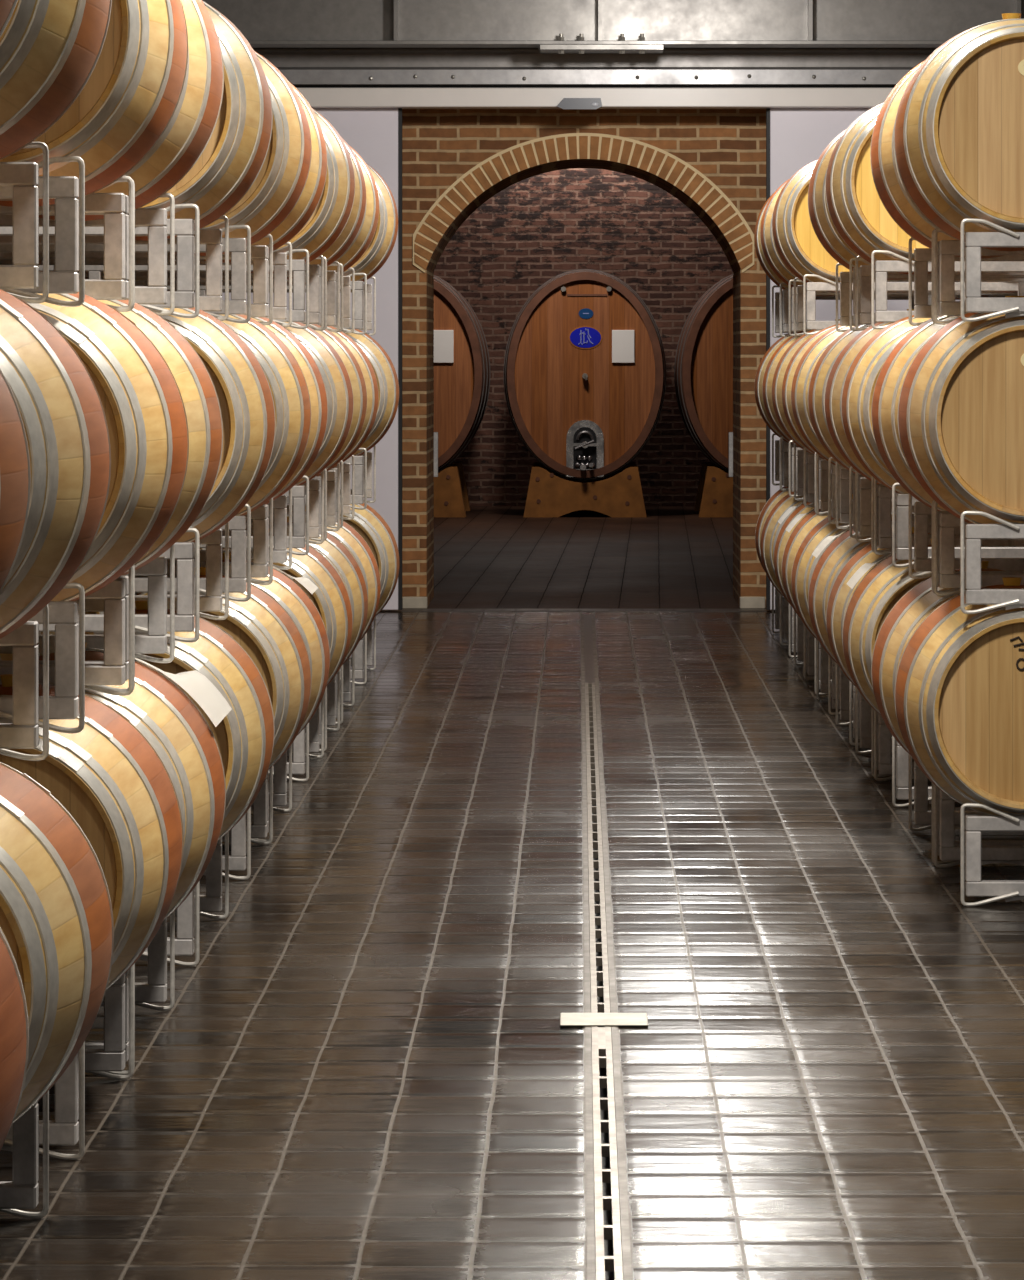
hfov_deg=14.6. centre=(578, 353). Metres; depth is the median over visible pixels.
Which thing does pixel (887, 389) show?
barrel
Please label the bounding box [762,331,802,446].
barrel
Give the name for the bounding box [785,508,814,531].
paper sheet
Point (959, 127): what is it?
barrel
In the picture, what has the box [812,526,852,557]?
paper sheet
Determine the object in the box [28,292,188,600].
barrel
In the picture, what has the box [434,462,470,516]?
cradle
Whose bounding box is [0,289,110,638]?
barrel
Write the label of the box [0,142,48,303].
rack
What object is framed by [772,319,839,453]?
barrel
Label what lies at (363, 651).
rack
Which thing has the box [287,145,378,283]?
barrel
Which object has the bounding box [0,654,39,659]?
barrel
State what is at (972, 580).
rack
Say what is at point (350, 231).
barrel
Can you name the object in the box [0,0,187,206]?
barrel
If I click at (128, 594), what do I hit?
barrel
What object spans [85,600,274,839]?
barrel
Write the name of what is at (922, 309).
rack
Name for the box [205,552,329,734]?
barrel
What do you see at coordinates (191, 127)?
barrel
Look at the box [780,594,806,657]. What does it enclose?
rack
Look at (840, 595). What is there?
barrel
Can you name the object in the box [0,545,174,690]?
rack
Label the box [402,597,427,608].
baseboard
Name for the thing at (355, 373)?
barrel
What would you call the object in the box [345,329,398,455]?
barrel
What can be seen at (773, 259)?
barrel
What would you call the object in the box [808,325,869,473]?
barrel
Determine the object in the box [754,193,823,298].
barrel
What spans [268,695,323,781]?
rack
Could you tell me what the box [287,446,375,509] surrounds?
rack
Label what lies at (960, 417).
barrel
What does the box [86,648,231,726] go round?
paper sheet
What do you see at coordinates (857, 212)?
barrel
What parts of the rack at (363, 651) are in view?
rail, guide rod, post, rail, post, guide rod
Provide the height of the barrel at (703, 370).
2.140 m
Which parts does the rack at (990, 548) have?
post, guide rod, rail, post, rail, guide rod, rail, rail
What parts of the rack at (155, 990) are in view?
rail, guide rod, post, rail, guide rod, post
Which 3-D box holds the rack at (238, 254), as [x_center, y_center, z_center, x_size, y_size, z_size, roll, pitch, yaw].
[-1.827,-0.246,12.770,1.632,0.304,0.898,0,0,0]
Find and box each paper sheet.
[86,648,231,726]
[251,559,317,593]
[778,503,802,523]
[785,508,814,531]
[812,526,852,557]
[847,552,895,588]
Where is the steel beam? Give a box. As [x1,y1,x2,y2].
[202,0,1023,53]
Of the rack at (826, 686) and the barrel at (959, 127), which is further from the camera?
the rack at (826, 686)
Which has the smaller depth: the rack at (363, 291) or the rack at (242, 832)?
the rack at (242, 832)
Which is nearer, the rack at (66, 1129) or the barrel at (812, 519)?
the rack at (66, 1129)
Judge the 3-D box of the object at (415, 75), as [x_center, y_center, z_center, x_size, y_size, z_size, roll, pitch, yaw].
[0.401,-1.726,24.937,3.421,0.044,0.025,0,0,0]
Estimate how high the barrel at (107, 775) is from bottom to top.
0.722 m
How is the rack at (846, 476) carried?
on the barrel at (840, 551)
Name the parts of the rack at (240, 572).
rail, rail, guide rod, rail, post, rail, guide rod, post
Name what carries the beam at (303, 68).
attached to the wall
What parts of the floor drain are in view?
plate, grate rail, plate, grate rail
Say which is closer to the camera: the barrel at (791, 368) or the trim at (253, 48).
the barrel at (791, 368)
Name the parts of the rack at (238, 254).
rail, rail, rail, guide rod, post, rail, post, guide rod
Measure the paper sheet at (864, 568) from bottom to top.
0.151 m
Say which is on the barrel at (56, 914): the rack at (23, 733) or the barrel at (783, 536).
the rack at (23, 733)
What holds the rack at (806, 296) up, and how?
on the barrel at (780, 370)
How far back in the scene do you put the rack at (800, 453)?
20.79 m
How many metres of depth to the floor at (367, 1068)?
9.91 m
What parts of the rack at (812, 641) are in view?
guide rod, post, post, rail, guide rod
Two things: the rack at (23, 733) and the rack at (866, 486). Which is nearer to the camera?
the rack at (23, 733)
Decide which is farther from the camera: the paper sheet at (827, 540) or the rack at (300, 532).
the paper sheet at (827, 540)
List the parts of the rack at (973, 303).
guide rod, post, rail, post, rail, guide rod, rail, rail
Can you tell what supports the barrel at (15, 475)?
on the rack
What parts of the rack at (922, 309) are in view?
guide rod, post, rail, post, guide rod, rail, rail, rail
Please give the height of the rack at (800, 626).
0.304 m
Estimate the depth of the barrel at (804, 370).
18.16 m
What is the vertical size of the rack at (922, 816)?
0.304 m
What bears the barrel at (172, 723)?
on the rack at (155, 990)
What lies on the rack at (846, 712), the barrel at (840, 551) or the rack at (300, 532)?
the barrel at (840, 551)
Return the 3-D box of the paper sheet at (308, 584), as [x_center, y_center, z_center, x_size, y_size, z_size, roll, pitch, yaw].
[-1.042,0.768,14.015,0.234,0.125,0.380,0,0,0]
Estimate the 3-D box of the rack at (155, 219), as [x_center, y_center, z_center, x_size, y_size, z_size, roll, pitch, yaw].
[-1.814,-0.246,9.430,1.632,0.304,0.898,0,0,0]
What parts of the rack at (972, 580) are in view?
post, guide rod, rail, post, rail, guide rod, rail, rail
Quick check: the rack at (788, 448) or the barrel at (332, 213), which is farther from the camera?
the rack at (788, 448)
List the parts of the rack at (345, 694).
post, guide rod, rail, post, guide rod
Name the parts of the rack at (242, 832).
guide rod, rail, post, rail, guide rod, post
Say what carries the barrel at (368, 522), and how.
on the rack at (363, 651)
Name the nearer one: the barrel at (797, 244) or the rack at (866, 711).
the rack at (866, 711)
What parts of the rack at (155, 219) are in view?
rail, rail, rail, guide rod, post, rail, post, guide rod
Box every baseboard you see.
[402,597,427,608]
[740,597,764,608]
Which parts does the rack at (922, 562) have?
guide rod, post, rail, post, rail, guide rod, rail, rail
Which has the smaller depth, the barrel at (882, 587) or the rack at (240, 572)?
the rack at (240, 572)
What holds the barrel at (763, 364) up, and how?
on the rack at (777, 442)
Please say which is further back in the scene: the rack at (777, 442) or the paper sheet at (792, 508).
the rack at (777, 442)
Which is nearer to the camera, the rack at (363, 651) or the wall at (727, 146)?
the rack at (363, 651)
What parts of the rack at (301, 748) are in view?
rail, guide rod, post, rail, post, guide rod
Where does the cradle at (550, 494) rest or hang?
on the floor at (491, 557)
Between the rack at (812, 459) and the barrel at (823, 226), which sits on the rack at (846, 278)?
the barrel at (823, 226)
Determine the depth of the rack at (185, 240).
10.59 m
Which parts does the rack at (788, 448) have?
guide rod, post, rail, guide rod, post, rail, rail, rail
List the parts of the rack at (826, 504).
post, guide rod, rail, guide rod, post, rail, rail, rail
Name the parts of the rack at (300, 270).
post, rail, rail, rail, guide rod, post, rail, post, guide rod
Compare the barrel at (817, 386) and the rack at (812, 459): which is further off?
the rack at (812, 459)
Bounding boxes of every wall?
[402,109,765,607]
[434,168,732,505]
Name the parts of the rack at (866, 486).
guide rod, rail, post, post, rail, guide rod, rail, rail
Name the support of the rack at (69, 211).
on the barrel at (139, 393)
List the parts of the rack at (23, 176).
rail, rail, post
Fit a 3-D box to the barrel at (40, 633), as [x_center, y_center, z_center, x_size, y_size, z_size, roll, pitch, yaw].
[-2.084,1.042,13.709,0.700,0.722,0.920,0,0,0]
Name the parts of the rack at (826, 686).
post, guide rod, post, rail, guide rod, rail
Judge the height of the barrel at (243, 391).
0.722 m
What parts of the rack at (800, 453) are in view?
guide rod, post, rail, post, guide rod, rail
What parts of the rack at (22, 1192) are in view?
rail, post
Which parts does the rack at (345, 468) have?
rail, guide rod, post, rail, post, guide rod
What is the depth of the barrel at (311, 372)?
13.51 m
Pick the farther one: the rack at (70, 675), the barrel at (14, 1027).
the rack at (70, 675)
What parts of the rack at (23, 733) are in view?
rail, rail, post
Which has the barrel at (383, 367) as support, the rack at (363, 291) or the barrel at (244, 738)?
the rack at (363, 291)
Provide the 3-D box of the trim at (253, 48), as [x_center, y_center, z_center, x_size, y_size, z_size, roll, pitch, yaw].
[0.000,-2.941,25.240,12.000,2.075,0.320,0,0,0]
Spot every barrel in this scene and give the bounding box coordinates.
[0,0,17,36]
[0,0,111,159]
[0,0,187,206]
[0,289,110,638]
[0,369,30,592]
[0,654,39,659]
[0,674,183,988]
[0,762,113,1122]
[0,926,28,1149]
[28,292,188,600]
[39,0,223,220]
[39,632,54,655]
[39,642,225,919]
[85,594,128,613]
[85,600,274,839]
[98,300,222,574]
[135,1,272,240]
[137,567,311,769]
[160,307,275,541]
[175,52,311,255]
[204,82,326,262]
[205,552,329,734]
[222,315,310,515]
[222,534,352,684]
[246,108,354,272]
[251,317,327,503]
[273,137,365,278]
[273,516,367,664]
[284,322,353,485]
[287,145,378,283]
[292,505,380,639]
[305,324,366,475]
[305,503,398,615]
[327,326,378,467]
[340,163,397,290]
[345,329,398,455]
[434,275,489,471]
[504,269,665,479]
[674,274,732,472]
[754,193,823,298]
[754,332,793,442]
[755,487,791,570]
[760,179,835,296]
[760,492,802,595]
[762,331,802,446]
[772,159,852,292]
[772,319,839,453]
[774,501,814,604]
[782,324,839,458]
[782,494,852,616]
[791,326,853,464]
[791,515,852,640]
[808,130,907,279]
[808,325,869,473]
[808,514,895,663]
[824,309,913,483]
[825,102,931,274]
[826,527,929,686]
[841,315,930,492]
[842,539,956,714]
[870,61,1004,258]
[871,316,959,510]
[871,561,1003,754]
[894,13,1023,250]
[894,577,1023,814]
[897,296,1023,523]
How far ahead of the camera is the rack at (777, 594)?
23.16 m
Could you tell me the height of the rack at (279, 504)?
0.304 m
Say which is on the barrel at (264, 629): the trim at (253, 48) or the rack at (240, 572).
the rack at (240, 572)
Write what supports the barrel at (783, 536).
on the rack at (800, 626)
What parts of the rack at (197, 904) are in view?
rail, guide rod, post, rail, guide rod, post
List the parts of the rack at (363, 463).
rail, rail, rail, guide rod, post, rail, post, guide rod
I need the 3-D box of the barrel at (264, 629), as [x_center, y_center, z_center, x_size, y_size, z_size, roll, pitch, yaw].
[-1.209,1.042,12.765,0.700,0.722,0.920,0,0,0]
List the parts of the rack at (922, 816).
guide rod, post, post, guide rod, rail, rail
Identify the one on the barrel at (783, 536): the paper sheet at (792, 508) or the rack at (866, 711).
the paper sheet at (792, 508)
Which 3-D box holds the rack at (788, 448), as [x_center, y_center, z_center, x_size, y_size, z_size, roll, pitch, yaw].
[1.935,0.612,21.800,1.632,0.304,0.898,0,0,0]
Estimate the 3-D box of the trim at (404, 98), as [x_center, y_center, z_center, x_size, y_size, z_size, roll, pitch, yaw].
[0.000,-1.603,25.090,12.000,0.120,0.220,0,0,0]
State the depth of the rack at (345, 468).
18.34 m
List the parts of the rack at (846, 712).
post, guide rod, rail, guide rod, post, rail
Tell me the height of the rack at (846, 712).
0.304 m
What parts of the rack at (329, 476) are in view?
rail, rail, rail, guide rod, post, rail, post, guide rod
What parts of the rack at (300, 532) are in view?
rail, rail, guide rod, rail, post, rail, post, guide rod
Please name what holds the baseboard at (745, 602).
attached to the wall at (727, 146)
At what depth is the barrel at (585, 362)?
39.75 m
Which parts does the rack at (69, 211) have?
rail, guide rod, rail, rail, post, rail, post, guide rod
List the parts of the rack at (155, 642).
rail, rail, guide rod, rail, post, rail, guide rod, post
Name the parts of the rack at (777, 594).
guide rod, rail, post, post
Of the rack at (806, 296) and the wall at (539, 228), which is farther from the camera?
the wall at (539, 228)
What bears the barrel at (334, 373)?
on the rack at (300, 532)
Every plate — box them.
[434,432,437,476]
[560,1013,647,1025]
[729,432,732,476]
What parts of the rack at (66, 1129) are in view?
rail, guide rod, post, rail, guide rod, post, rail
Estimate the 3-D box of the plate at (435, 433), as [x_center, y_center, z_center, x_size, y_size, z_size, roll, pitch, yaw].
[-0.957,0.672,26.737,0.030,0.300,0.034,0,0,0]
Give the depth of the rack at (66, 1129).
8.07 m
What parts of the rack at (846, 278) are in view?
guide rod, post, rail, post, guide rod, rail, rail, rail, post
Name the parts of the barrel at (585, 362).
hatch door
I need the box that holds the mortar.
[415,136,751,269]
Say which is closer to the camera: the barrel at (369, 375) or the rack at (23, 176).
the rack at (23, 176)
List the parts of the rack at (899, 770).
rail, post, guide rod, rail, post, guide rod, rail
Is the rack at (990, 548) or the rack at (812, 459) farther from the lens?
the rack at (812, 459)
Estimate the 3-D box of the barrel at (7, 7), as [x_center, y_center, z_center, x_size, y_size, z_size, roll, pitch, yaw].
[-1.185,-0.674,5.977,0.700,0.722,0.920,0,0,0]
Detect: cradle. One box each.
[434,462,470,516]
[523,462,646,516]
[694,462,732,516]
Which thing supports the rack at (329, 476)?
on the barrel at (332, 549)
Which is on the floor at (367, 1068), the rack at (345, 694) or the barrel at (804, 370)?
the rack at (345, 694)
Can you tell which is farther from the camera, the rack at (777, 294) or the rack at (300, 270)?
the rack at (777, 294)
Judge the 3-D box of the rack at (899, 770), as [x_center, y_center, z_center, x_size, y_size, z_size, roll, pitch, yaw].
[1.935,1.470,14.740,1.632,0.304,0.898,0,0,0]
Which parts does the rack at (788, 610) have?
guide rod, rail, post, guide rod, post, rail, rail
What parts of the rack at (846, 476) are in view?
post, guide rod, rail, post, guide rod, rail, rail, rail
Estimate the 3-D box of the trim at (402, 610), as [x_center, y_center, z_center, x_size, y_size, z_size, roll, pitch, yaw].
[0.000,1.680,25.285,3.200,0.124,0.270,0,0,0]
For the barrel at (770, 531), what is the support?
on the rack at (788, 610)
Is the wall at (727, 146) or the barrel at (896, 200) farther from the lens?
the wall at (727, 146)
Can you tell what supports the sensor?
attached to the wall
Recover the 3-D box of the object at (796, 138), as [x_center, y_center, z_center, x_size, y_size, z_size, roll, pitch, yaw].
[2.489,0.015,25.142,2.622,3.185,0.085,0,0,0]
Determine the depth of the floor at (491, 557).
31.42 m
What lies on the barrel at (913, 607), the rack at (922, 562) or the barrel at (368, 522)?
the rack at (922, 562)
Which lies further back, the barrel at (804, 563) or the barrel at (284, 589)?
the barrel at (804, 563)
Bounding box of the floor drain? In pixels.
[581,614,631,1279]
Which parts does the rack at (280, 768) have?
rail, guide rod, post, rail, post, guide rod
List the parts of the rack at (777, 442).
guide rod, post, rail, post, rail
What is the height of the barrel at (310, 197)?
0.722 m
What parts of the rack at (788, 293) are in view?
post, guide rod, rail, post, rail, guide rod, rail, rail, post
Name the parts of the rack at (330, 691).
rail, post, guide rod, post, rail, guide rod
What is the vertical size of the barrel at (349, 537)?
0.722 m
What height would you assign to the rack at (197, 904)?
0.304 m
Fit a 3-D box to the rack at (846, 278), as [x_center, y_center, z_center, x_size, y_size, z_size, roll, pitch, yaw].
[1.935,-0.246,17.000,1.632,0.304,0.898,0,0,0]
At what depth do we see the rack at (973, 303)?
11.74 m
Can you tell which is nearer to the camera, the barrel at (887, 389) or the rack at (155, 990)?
the rack at (155, 990)
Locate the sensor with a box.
[557,98,601,109]
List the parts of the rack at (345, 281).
rail, rail, guide rod, post, rail, post, guide rod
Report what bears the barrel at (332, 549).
on the rack at (330, 691)
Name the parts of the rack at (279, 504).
rail, rail, post, rail, post, guide rod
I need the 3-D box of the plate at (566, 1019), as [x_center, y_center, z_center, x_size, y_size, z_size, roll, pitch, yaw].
[0.060,1.616,9.715,0.213,0.005,0.170,0,0,0]
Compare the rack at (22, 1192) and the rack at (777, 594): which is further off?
the rack at (777, 594)
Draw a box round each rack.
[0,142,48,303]
[0,156,133,311]
[0,180,174,315]
[0,204,228,320]
[0,225,272,324]
[0,237,291,326]
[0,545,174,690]
[0,566,133,732]
[0,604,48,760]
[0,1091,48,1217]
[1,964,133,1159]
[37,249,323,329]
[39,522,228,641]
[85,257,339,331]
[85,911,174,1074]
[128,497,272,601]
[135,263,354,332]
[138,832,228,966]
[166,273,375,335]
[167,488,291,581]
[194,471,323,554]
[203,766,272,879]
[246,463,339,540]
[246,744,291,840]
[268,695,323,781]
[273,455,354,527]
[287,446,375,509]
[305,669,339,751]
[335,650,354,723]
[340,616,375,684]
[772,284,959,337]
[772,433,831,489]
[772,585,788,642]
[780,279,1017,336]
[780,437,852,496]
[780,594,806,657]
[794,274,1017,335]
[794,444,852,504]
[794,611,831,677]
[804,447,895,513]
[804,625,831,694]
[817,454,913,523]
[817,640,852,714]
[836,258,1023,331]
[836,461,931,537]
[836,663,891,745]
[855,250,1023,330]
[855,471,964,552]
[855,687,913,776]
[874,478,1023,567]
[874,710,956,807]
[909,229,1023,325]
[909,494,1023,593]
[909,754,1023,863]
[934,218,1023,323]
[934,501,1023,613]
[934,785,1023,906]
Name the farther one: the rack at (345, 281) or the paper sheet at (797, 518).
the paper sheet at (797, 518)
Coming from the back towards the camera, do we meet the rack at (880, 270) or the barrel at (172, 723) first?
the rack at (880, 270)
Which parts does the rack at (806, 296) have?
post, guide rod, rail, post, guide rod, rail, rail, rail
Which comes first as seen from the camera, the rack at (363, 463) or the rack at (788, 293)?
the rack at (363, 463)
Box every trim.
[253,48,936,48]
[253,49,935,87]
[297,88,892,108]
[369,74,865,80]
[381,609,774,611]
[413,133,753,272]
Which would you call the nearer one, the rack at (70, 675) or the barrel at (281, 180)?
the rack at (70, 675)
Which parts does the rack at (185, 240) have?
rail, rail, guide rod, rail, post, rail, post, guide rod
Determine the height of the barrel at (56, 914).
0.722 m
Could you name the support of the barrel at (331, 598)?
on the rack at (301, 748)
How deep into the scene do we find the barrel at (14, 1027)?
5.97 m
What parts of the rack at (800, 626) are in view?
guide rod, rail, post, post, guide rod, rail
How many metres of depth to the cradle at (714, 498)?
39.70 m
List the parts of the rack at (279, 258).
rail, rail, post, rail, post, guide rod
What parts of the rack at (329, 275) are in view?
rail, rail, guide rod, post, rail, post, guide rod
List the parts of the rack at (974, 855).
rail, post, guide rod, post, rail, guide rod, rail, rail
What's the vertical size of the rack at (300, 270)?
0.304 m
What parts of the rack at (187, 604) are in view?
rail, rail, guide rod, rail, post, rail, guide rod, post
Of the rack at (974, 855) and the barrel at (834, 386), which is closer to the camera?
the rack at (974, 855)
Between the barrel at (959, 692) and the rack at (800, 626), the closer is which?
the barrel at (959, 692)
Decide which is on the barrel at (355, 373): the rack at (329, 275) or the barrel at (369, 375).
the rack at (329, 275)
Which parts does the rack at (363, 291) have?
post, rail, rail, guide rod, rail, post, rail, post, guide rod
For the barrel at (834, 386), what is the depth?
15.56 m
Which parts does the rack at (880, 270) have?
guide rod, post, rail, post, guide rod, rail, rail, rail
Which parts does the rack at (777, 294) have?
post, guide rod, rail, post, rail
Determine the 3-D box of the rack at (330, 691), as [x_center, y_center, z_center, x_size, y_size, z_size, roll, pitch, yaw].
[-1.843,1.470,16.750,1.632,0.304,0.898,0,0,0]
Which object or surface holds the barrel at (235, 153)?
on the rack at (185, 240)
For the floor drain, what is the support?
in the floor at (367, 1068)
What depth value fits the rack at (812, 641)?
19.85 m
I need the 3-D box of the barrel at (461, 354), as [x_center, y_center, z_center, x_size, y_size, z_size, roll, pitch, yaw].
[-1.737,0.208,40.740,1.650,2.140,2.320,0,0,0]
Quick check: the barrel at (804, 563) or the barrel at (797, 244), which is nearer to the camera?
the barrel at (804, 563)
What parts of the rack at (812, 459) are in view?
guide rod, post, rail, post, guide rod, rail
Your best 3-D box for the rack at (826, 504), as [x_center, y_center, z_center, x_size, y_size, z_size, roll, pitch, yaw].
[1.935,0.612,18.400,1.632,0.304,0.898,0,0,0]
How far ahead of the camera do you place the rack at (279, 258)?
14.10 m
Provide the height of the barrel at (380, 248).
0.722 m
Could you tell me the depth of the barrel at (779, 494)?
22.60 m
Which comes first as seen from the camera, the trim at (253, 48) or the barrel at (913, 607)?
the barrel at (913, 607)
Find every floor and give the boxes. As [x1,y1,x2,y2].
[0,612,1023,1279]
[402,506,765,608]
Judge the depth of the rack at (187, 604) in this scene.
10.59 m
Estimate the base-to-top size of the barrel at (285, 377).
0.722 m
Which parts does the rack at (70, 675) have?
rail, guide rod, rail, rail, post, rail, guide rod, post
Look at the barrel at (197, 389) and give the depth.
9.23 m
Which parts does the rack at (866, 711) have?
guide rod, post, post, rail, guide rod, rail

